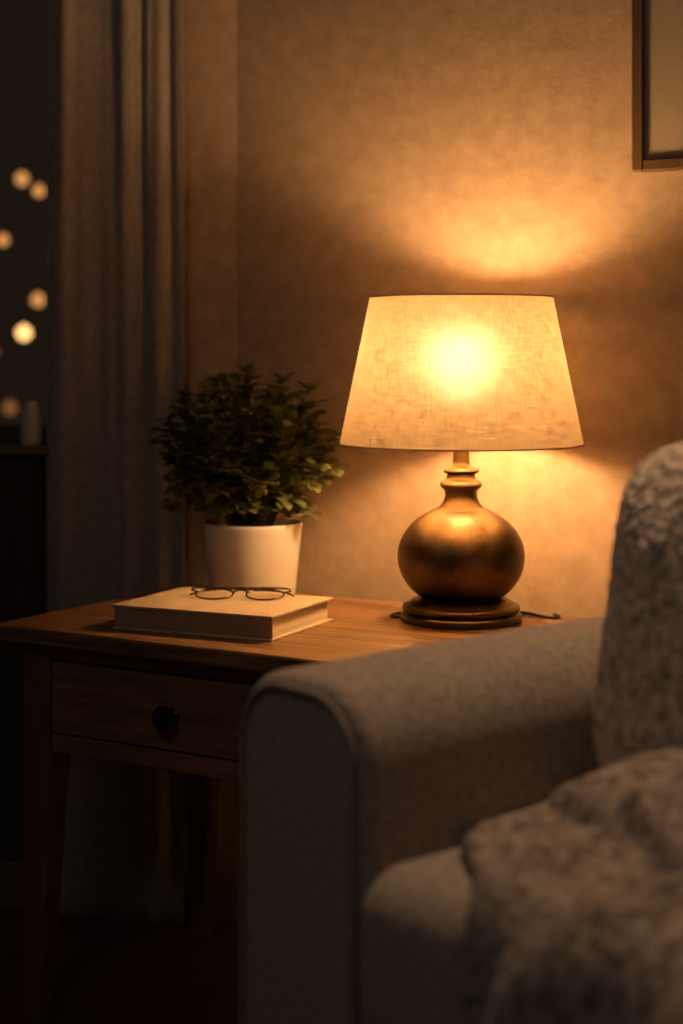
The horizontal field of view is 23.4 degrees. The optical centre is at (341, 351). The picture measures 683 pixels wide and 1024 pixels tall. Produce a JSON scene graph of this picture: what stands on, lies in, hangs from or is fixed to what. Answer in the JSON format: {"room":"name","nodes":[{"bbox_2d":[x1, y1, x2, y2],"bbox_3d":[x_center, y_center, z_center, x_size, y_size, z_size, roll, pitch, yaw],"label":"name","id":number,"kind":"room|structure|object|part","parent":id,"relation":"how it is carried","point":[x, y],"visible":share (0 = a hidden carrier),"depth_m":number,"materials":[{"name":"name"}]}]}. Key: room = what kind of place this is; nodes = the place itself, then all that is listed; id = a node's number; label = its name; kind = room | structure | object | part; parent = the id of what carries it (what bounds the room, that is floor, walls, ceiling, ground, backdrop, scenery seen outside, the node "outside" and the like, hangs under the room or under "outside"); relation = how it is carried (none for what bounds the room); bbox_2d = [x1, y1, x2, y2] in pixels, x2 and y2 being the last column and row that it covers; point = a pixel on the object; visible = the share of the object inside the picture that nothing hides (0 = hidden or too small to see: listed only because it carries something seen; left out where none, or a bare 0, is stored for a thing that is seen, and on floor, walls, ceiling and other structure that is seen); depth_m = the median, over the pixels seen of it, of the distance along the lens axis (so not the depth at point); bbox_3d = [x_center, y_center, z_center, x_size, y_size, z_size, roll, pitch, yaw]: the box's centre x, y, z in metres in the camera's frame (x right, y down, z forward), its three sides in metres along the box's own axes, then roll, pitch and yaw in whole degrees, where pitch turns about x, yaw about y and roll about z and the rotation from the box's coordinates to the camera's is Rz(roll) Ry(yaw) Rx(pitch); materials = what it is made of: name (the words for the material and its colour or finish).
{"room":"living room","nodes":[
{"label":"living room","id":0,"kind":"room"},
{"bbox_2d":[0,909,238,1023],"bbox_3d":[0.000,1.070,1.350,5.200,0.060,5.100,0,0,0],"label":"floor","id":1,"kind":"structure","parent":0,"point":[108,971],"depth_m":2.77,"materials":[{"name":"brown wood"}]},
{"bbox_2d":[0,584,581,1023],"bbox_3d":[-0.037,0.730,2.546,0.860,0.621,0.520,0,0,31],"label":"side table","id":2,"kind":"object","parent":1,"relation":"on","point":[93,689],"visible":0.41,"depth_m":2.50,"materials":[{"name":"brown wood"}]},
{"bbox_3d":[-0.458,0.743,2.566,0.052,0.595,0.052,0,0,31],"label":"leg","id":3,"kind":"part","parent":2,"relation":"part of","materials":[{"name":"brown wood"}]},
{"bbox_3d":[-0.148,0.528,2.363,0.682,0.109,0.020,0,0,31],"label":"drawer","id":4,"kind":"part","parent":2,"relation":"part of","materials":[{"name":"brown wood"}]},
{"bbox_3d":[-0.254,0.531,2.396,0.038,0.038,0.034,0,0,31],"label":"knob","id":5,"kind":"part","parent":2,"relation":"part of","materials":[{"name":"black metal"}]},
{"bbox_3d":[-0.244,0.743,2.920,0.052,0.595,0.052,0,0,31],"label":"leg","id":6,"kind":"part","parent":2,"relation":"part of","materials":[{"name":"brown wood"}]},
{"bbox_2d":[112,587,332,641],"bbox_3d":[-0.180,0.401,2.533,0.272,0.037,0.207,0,0,25],"label":"book","id":7,"kind":"object","parent":2,"relation":"on","point":[174,611],"visible":1,"depth_m":2.47,"materials":[{"name":"paper"}]},
{"bbox_2d":[190,587,293,600],"bbox_3d":[-0.157,0.375,2.568,0.165,0.013,0.066,0,0,6],"label":"eyeglasses","id":8,"kind":"object","parent":7,"relation":"on","point":[204,589],"visible":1,"depth_m":2.58,"materials":[{"name":"brown metal"}]},
{"bbox_2d":[145,362,348,594],"bbox_3d":[-0.154,0.218,2.794,0.329,0.402,0.297,0,0,-20],"label":"potted plant","id":9,"kind":"object","parent":2,"relation":"on","point":[253,546],"visible":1,"depth_m":2.75,"materials":[{"name":"green plant"}]},
{"bbox_3d":[-0.151,0.353,2.800,0.169,0.131,0.169,0,0,0],"label":"plant pot","id":10,"kind":"part","parent":9,"relation":"part of","materials":[{"name":"white ceramic"}]},
{"bbox_2d":[339,294,584,629],"bbox_3d":[0.187,0.166,2.580,0.383,0.505,0.383,0,0,0],"label":"table lamp","id":11,"kind":"object","parent":2,"relation":"on","point":[459,374],"visible":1,"depth_m":2.46,"materials":[{"name":"gold metal"}]},
{"bbox_3d":[0.187,-0.085,2.580,0.288,0.002,0.288,0,0,0],"label":"shade trim","id":12,"kind":"part","parent":11,"relation":"part of","materials":[{"name":"fabric"}]},
{"bbox_3d":[0.187,0.143,2.580,0.383,0.002,0.383,0,0,0],"label":"shade trim","id":13,"kind":"part","parent":11,"relation":"part of","materials":[{"name":"fabric"}]},
{"bbox_3d":[0.211,0.416,2.623,0.269,0.005,0.076,0,0,0],"label":"power cord","id":14,"kind":"part","parent":11,"relation":"part of","materials":[{"name":"plastic"}]},
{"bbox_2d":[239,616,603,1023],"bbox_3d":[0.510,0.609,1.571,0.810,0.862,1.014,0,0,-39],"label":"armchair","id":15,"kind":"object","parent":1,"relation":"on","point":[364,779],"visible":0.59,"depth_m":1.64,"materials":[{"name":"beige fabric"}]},
{"bbox_2d":[359,847,473,1023],"bbox_3d":[0.417,0.570,1.494,0.568,0.192,0.606,0,0,-39],"label":"seat cushion","id":16,"kind":"object","parent":15,"relation":"on","point":[413,901],"depth_m":1.50,"materials":[{"name":"beige fabric"}]},
{"bbox_2d":[455,744,682,1023],"bbox_3d":[0.280,0.699,1.387,0.325,0.733,0.588,0,0,-39],"label":"throw blanket","id":17,"kind":"object","parent":15,"relation":"on","point":[573,914],"visible":1,"depth_m":1.38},
{"bbox_2d":[593,441,682,769],"bbox_3d":[0.432,0.286,1.620,0.226,0.395,0.415,0,0,-40],"label":"throw pillow","id":18,"kind":"object","parent":15,"relation":"on","point":[638,705],"visible":0.86,"depth_m":1.65,"materials":[{"name":"fabric"}]},
{"bbox_2d":[4,0,236,920],"bbox_3d":[-1.117,-0.210,3.236,1.900,2.500,0.120,0,0,10],"label":"wall","id":19,"kind":"structure","parent":0,"point":[209,26],"depth_m":3.02,"materials":[{"name":"paint"}]},
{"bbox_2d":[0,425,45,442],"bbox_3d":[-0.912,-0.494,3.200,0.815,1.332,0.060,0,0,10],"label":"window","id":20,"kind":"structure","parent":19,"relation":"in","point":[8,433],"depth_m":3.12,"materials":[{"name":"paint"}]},
{"bbox_2d":[0,455,46,861],"bbox_3d":[-0.924,0.570,3.133,0.855,0.760,0.017,0,0,10],"label":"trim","id":21,"kind":"structure","parent":19,"relation":"attached to","point":[23,478],"depth_m":3.08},
{"bbox_2d":[0,443,49,454],"bbox_3d":[-0.924,0.181,3.134,0.855,0.018,0.075,0,0,10],"label":"windowsill","id":22,"kind":"structure","parent":19,"relation":"attached to","point":[9,448],"depth_m":3.04,"materials":[{"name":"brown wood"}]},
{"bbox_2d":[20,400,43,444],"bbox_3d":[-0.574,0.131,3.063,0.044,0.082,0.044,0,0,0],"label":"ceramic jar","id":23,"kind":"object","parent":22,"relation":"on","point":[32,417],"visible":1,"depth_m":3.05,"materials":[{"name":"ceramic"}]},
{"bbox_2d":[0,861,229,922],"bbox_3d":[-1.134,0.995,3.171,1.888,0.090,0.015,0,0,10],"label":"baseboard","id":24,"kind":"structure","parent":19,"relation":"attached to","point":[11,873],"depth_m":3.07,"materials":[{"name":"brown wood"}]},
{"bbox_2d":[46,0,184,923],"bbox_3d":[-0.889,-0.159,3.088,1.300,2.386,0.026,0,0,10],"label":"curtain","id":25,"kind":"object","parent":19,"relation":"hanging from","point":[115,272],"visible":0.77,"depth_m":3.00,"materials":[{"name":"fabric"}]},
{"bbox_2d":[237,0,682,920],"bbox_3d":[0.727,-0.210,2.615,2.000,2.500,0.120,0,0,27],"label":"wall","id":26,"kind":"structure","parent":0,"point":[385,147],"depth_m":2.82,"materials":[{"name":"paint"}]},
{"bbox_2d":[632,0,682,172],"bbox_3d":[0.676,-0.600,2.560,0.460,0.620,0.021,0,0,27],"label":"picture frame","id":27,"kind":"object","parent":26,"relation":"attached to","point":[657,25],"visible":1,"depth_m":2.65,"materials":[{"name":"brown wood"}]},
{"label":"outside","id":28,"kind":"structure","parent":0,"visible":0},
{"bbox_2d":[0,99,46,424],"bbox_3d":[-1.282,-0.120,6.500,0.450,2.281,0.060,0,0,0],"label":"string lights","id":29,"kind":"object","parent":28,"point":[23,332],"visible":0.98,"depth_m":6.49,"materials":[{"name":"rubber"}]},
{"bbox_3d":[-1.333,-0.443,6.500,0.047,0.051,0.047,0,0,0],"label":"bulb","id":30,"kind":"part","parent":29,"relation":"part of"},
{"bbox_3d":[-1.306,0.218,6.500,0.057,0.061,0.057,0,0,0],"label":"bulb","id":31,"kind":"part","parent":29,"relation":"part of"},
{"bbox_3d":[-1.259,-0.683,6.500,0.054,0.058,0.054,0,0,0],"label":"bulb","id":32,"kind":"part","parent":29,"relation":"part of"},
{"bbox_3d":[-1.251,-0.077,6.500,0.060,0.064,0.060,0,0,0],"label":"bulb","id":33,"kind":"part","parent":29,"relation":"part of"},
{"bbox_3d":[-1.196,-0.207,6.500,0.054,0.058,0.054,0,0,0],"label":"bulb","id":34,"kind":"part","parent":29,"relation":"part of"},
{"bbox_3d":[-1.192,-0.636,6.500,0.047,0.051,0.047,0,0,0],"label":"bulb","id":35,"kind":"part","parent":29,"relation":"part of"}
]}

